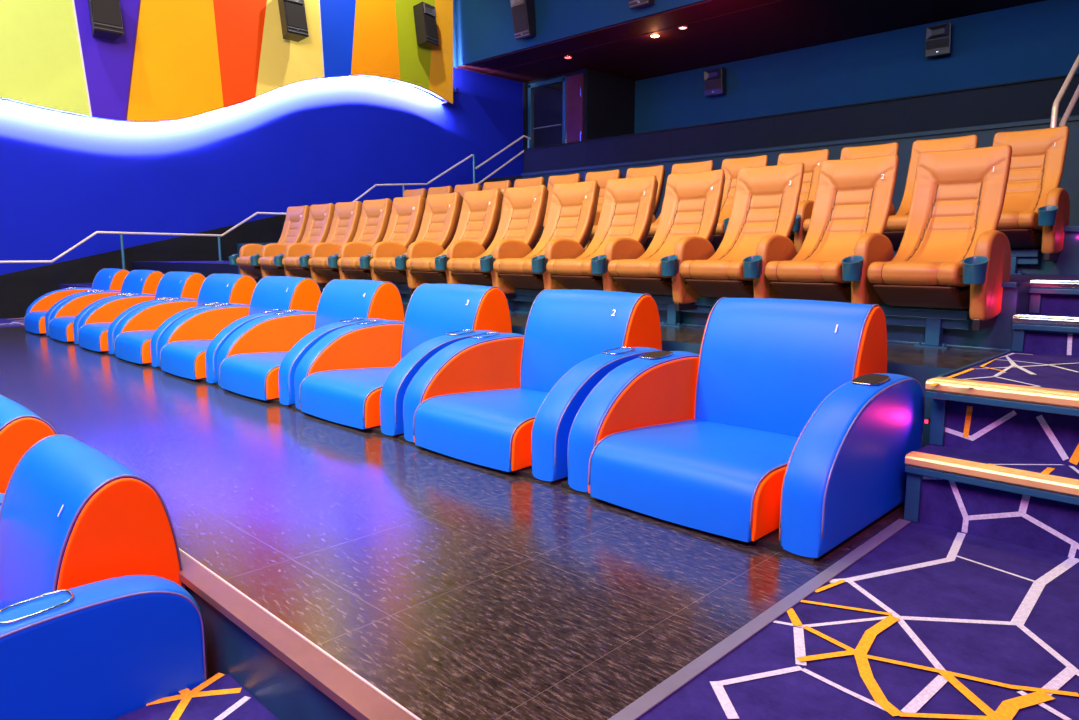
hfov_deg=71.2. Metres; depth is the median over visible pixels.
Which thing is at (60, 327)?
seat cushion
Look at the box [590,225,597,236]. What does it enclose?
seat cushion
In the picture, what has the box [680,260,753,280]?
seat cushion
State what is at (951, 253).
chair
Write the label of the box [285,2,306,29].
grille
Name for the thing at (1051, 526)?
stair step
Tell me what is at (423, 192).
chair
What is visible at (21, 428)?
armchair
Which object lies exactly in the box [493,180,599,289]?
chair
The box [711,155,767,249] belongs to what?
chair
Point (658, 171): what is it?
chair
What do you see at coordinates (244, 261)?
seat cushion
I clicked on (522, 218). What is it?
chair
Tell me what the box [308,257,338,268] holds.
seat cushion
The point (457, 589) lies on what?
floor
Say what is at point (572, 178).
chair
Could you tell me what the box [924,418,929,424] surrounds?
lamp
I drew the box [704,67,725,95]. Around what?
wall speaker
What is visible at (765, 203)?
chair
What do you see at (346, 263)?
seat cushion
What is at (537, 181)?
chair
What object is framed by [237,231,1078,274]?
floor
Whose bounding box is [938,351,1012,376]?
trim
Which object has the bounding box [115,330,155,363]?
seat cushion
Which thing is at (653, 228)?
seat cushion
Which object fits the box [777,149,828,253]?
chair
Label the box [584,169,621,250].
chair
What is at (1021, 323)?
step nosing
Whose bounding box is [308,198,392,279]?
chair
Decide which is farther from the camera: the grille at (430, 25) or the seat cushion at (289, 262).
the grille at (430, 25)
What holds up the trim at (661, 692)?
on the floor at (457, 589)
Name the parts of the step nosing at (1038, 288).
post, under frame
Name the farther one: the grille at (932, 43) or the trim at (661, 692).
the grille at (932, 43)
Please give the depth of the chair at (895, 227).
5.80 m
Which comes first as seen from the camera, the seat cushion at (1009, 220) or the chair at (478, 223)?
the seat cushion at (1009, 220)
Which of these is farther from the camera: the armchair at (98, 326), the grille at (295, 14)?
the grille at (295, 14)
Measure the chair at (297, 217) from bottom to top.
0.937 m
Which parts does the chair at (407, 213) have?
armrest, backrest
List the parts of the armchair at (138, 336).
panel, armrest, panel, armrest, backrest, panel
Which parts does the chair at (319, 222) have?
armrest, backrest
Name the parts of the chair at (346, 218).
armrest, backrest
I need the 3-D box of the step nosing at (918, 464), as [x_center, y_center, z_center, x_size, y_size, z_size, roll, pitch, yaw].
[2.249,0.593,1.992,2.430,0.259,0.085,8,11,44]
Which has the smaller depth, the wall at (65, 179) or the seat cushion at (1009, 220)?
the seat cushion at (1009, 220)
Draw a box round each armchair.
[0,394,57,505]
[0,434,206,719]
[24,268,128,336]
[48,270,163,344]
[78,271,205,355]
[114,274,256,367]
[159,276,320,384]
[216,279,404,406]
[292,283,511,437]
[399,289,661,484]
[561,297,924,561]
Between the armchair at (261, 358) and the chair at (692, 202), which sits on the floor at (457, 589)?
the armchair at (261, 358)
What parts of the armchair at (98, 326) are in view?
panel, armrest, panel, armrest, backrest, panel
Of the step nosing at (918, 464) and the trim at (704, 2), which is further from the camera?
the trim at (704, 2)
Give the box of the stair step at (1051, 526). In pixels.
[915,444,1078,558]
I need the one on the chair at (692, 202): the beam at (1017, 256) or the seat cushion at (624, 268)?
the seat cushion at (624, 268)
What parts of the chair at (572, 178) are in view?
backrest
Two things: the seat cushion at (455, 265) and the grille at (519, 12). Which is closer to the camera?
the seat cushion at (455, 265)
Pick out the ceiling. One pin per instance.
(764, 30)
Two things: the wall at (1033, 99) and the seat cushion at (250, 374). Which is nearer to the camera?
the seat cushion at (250, 374)
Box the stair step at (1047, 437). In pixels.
[929,351,1078,467]
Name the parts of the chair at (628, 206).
backrest, armrest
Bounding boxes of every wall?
[0,67,522,274]
[453,0,707,67]
[523,68,634,172]
[523,73,1078,225]
[634,0,1078,133]
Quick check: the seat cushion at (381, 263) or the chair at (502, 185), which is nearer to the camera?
the seat cushion at (381, 263)
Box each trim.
[178,548,420,719]
[236,264,1018,351]
[456,0,841,74]
[522,115,1078,175]
[608,519,910,719]
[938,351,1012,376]
[1041,226,1078,231]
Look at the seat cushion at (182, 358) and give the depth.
6.04 m
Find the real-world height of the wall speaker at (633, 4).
0.789 m
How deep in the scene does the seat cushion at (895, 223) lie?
5.48 m
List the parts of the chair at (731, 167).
backrest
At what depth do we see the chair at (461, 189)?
9.77 m
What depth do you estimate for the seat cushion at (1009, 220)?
4.96 m
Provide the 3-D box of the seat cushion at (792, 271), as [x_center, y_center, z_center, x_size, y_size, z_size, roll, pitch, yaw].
[1.563,-0.499,4.264,0.424,0.130,0.431,8,11,44]
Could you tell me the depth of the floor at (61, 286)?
11.65 m
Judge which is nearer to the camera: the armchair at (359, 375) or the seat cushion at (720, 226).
the armchair at (359, 375)
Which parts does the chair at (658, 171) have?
backrest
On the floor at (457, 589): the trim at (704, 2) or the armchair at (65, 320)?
the armchair at (65, 320)
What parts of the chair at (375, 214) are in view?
armrest, backrest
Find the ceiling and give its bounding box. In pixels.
[459,0,1044,82]
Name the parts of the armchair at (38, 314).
panel, armrest, panel, armrest, backrest, panel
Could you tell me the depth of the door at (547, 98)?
18.19 m
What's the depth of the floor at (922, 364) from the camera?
3.66 m
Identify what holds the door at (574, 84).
in the wall at (609, 100)
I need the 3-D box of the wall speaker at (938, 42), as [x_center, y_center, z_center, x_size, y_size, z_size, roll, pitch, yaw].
[7.210,-5.753,13.572,0.417,0.544,0.362,8,11,44]
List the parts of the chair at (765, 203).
backrest, armrest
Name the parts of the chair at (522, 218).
armrest, backrest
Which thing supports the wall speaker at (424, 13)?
attached to the mural panel
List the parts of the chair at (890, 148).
backrest, armrest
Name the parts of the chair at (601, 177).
armrest, backrest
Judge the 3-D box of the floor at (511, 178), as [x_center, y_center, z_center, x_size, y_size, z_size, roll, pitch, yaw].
[5.228,-1.969,14.060,15.400,3.530,3.200,8,11,44]
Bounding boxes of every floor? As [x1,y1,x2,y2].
[0,317,1078,719]
[59,284,91,289]
[113,673,278,719]
[131,261,1078,348]
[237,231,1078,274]
[403,304,1002,447]
[481,175,522,182]
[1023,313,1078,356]
[1036,276,1078,315]
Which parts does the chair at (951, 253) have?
backrest, armrest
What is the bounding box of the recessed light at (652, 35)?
[650,34,659,37]
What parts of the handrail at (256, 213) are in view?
post, post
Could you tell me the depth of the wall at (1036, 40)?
14.54 m
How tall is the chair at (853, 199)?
0.937 m
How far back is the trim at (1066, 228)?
5.02 m
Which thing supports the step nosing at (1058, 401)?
attached to the stair step at (1047, 437)
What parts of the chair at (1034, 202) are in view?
backrest, armrest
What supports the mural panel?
attached to the wall at (65, 179)
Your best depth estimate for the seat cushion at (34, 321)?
9.29 m
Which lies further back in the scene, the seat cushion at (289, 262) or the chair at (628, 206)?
the seat cushion at (289, 262)
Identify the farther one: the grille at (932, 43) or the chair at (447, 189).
the grille at (932, 43)
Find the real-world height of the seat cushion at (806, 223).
0.130 m
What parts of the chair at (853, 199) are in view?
backrest, armrest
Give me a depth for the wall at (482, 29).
15.28 m
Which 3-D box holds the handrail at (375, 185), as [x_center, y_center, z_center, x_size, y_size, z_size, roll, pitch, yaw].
[-3.399,-2.929,14.843,0.100,1.270,2.975,8,11,44]
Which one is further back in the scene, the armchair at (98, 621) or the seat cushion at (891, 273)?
the seat cushion at (891, 273)
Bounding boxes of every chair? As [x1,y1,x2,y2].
[229,205,309,282]
[258,203,334,276]
[282,201,362,287]
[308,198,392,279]
[337,195,425,282]
[370,192,462,293]
[403,188,427,198]
[406,189,502,284]
[427,186,453,195]
[447,185,548,298]
[454,183,481,204]
[483,180,512,225]
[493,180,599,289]
[496,177,545,232]
[533,173,581,248]
[546,175,657,292]
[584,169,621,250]
[589,165,664,249]
[608,169,724,310]
[643,160,713,248]
[680,162,804,298]
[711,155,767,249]
[765,154,898,305]
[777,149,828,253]
[803,142,898,234]
[867,145,1011,329]
[883,135,977,248]
[993,126,1069,260]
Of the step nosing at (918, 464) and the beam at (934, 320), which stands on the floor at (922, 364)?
the beam at (934, 320)
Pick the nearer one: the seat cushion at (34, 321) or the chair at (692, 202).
the chair at (692, 202)
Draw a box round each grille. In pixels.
[91,0,121,26]
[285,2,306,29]
[424,14,437,38]
[512,5,527,32]
[705,79,720,90]
[926,37,948,49]
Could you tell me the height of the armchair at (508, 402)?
0.791 m
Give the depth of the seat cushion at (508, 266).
5.69 m
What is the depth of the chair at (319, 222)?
8.71 m
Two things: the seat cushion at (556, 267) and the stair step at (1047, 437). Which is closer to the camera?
the stair step at (1047, 437)
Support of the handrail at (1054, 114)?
on the floor at (1067, 263)
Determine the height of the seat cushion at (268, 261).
0.130 m
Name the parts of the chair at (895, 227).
backrest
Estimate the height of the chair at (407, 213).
0.937 m
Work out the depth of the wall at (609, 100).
17.89 m
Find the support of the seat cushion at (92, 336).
on the armchair at (98, 326)
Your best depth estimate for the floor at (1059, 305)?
3.86 m
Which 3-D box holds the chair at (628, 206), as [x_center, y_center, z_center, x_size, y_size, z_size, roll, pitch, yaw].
[0.505,-0.886,5.518,0.584,0.937,0.924,8,11,44]
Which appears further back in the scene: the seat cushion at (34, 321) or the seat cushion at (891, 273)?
the seat cushion at (34, 321)
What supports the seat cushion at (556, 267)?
on the chair at (628, 206)
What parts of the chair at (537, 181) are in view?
backrest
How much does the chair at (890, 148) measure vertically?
0.937 m
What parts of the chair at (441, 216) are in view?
armrest, backrest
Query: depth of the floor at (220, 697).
2.10 m
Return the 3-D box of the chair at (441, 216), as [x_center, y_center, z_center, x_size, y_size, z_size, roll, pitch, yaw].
[-1.127,-1.112,7.101,0.584,0.937,0.924,8,11,44]
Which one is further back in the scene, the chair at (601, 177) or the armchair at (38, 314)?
the armchair at (38, 314)
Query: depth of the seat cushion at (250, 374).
5.23 m
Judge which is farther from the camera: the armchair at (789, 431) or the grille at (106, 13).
the grille at (106, 13)
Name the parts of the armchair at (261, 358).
armrest, panel, panel, armrest, backrest, panel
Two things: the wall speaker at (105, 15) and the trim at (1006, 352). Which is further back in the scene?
the wall speaker at (105, 15)
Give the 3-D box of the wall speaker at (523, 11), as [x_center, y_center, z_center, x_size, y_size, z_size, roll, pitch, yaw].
[-0.304,-6.932,15.183,0.417,0.858,0.470,8,11,44]
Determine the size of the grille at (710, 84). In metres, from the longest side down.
0.410 x 0.180 x 0.012 m
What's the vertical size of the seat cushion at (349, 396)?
0.242 m
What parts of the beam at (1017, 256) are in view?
post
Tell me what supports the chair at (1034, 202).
on the beam at (1017, 256)
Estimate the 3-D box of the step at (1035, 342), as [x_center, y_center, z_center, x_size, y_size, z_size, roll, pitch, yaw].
[3.335,0.673,3.123,2.430,1.585,0.291,8,11,44]
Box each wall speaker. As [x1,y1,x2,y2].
[88,0,123,40]
[278,0,308,41]
[413,2,438,48]
[510,0,535,39]
[629,0,654,8]
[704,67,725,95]
[925,22,951,57]
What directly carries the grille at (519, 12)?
attached to the wall speaker at (523, 11)
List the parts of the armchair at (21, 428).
armrest, backrest, panel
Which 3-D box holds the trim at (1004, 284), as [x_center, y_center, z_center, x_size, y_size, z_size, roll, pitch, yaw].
[-0.788,-0.649,6.803,8.820,0.344,0.070,8,11,44]
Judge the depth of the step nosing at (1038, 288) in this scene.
3.85 m
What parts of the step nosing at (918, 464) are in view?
post, under frame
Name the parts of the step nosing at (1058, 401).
post, under frame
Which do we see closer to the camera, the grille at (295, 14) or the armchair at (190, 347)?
the armchair at (190, 347)
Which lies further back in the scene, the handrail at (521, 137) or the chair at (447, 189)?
the handrail at (521, 137)
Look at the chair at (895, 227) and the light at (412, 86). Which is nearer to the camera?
the chair at (895, 227)
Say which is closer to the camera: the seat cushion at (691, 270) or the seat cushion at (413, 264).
the seat cushion at (691, 270)
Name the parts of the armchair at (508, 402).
armrest, panel, panel, backrest, armrest, panel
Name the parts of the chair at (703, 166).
backrest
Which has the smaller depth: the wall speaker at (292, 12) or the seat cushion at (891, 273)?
the seat cushion at (891, 273)
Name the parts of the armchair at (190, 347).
panel, armrest, panel, armrest, backrest, panel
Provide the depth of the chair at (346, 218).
8.30 m
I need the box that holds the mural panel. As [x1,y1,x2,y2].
[0,0,457,121]
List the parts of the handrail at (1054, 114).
rail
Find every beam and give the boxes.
[257,276,969,348]
[645,250,1039,274]
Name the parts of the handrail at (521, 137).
rail, post, rail, rail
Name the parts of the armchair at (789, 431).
armrest, panel, panel, panel, backrest, panel, armrest, panel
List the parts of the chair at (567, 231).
backrest, armrest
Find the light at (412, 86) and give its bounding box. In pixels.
[0,75,447,122]
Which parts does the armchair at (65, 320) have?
panel, armrest, panel, armrest, backrest, panel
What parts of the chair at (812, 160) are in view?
backrest, armrest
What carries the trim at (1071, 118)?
attached to the wall at (1033, 99)
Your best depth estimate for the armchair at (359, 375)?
4.78 m
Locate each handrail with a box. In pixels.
[0,212,285,268]
[353,183,426,201]
[427,135,530,183]
[1050,55,1078,127]
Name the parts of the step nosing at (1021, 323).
post, under frame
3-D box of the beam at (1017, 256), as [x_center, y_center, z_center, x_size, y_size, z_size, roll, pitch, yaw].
[0.579,-1.059,7.888,7.911,0.170,0.100,8,11,44]
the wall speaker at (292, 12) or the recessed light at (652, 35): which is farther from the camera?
the recessed light at (652, 35)
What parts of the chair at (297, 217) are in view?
armrest, armrest, backrest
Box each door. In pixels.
[528,76,566,147]
[565,73,583,142]
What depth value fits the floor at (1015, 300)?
4.11 m
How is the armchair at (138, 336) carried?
on the floor at (457, 589)
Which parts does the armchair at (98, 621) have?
backrest, armrest, panel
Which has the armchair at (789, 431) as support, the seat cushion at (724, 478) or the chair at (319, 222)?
the seat cushion at (724, 478)
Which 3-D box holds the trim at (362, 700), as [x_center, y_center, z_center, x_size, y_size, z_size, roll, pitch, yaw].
[-4.700,0.179,5.883,12.970,0.028,0.077,8,11,44]
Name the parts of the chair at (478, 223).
armrest, backrest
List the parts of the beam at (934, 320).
post, foot plate, post, foot plate, post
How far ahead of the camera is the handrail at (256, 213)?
11.82 m
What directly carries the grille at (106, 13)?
attached to the wall speaker at (105, 15)
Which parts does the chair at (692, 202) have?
backrest, armrest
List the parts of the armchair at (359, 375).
armrest, panel, panel, armrest, backrest, panel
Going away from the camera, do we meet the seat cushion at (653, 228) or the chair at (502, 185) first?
the seat cushion at (653, 228)
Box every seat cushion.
[24,311,47,333]
[49,316,76,341]
[79,323,110,351]
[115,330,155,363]
[161,340,211,379]
[220,352,287,399]
[236,256,259,266]
[258,256,283,266]
[282,257,309,267]
[300,367,393,428]
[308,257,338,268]
[337,257,369,269]
[370,257,405,270]
[406,258,445,271]
[415,388,548,471]
[447,258,490,272]
[493,258,542,274]
[546,259,601,275]
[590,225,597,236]
[590,420,798,541]
[608,259,671,277]
[648,223,657,235]
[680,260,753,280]
[715,221,724,234]
[765,260,850,282]
[803,218,810,231]
[867,261,970,286]
[884,215,907,231]
[997,211,1042,230]
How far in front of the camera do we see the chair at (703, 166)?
7.34 m
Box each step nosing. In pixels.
[904,451,1078,522]
[925,377,1078,445]
[1011,314,1078,351]
[1028,280,1078,312]

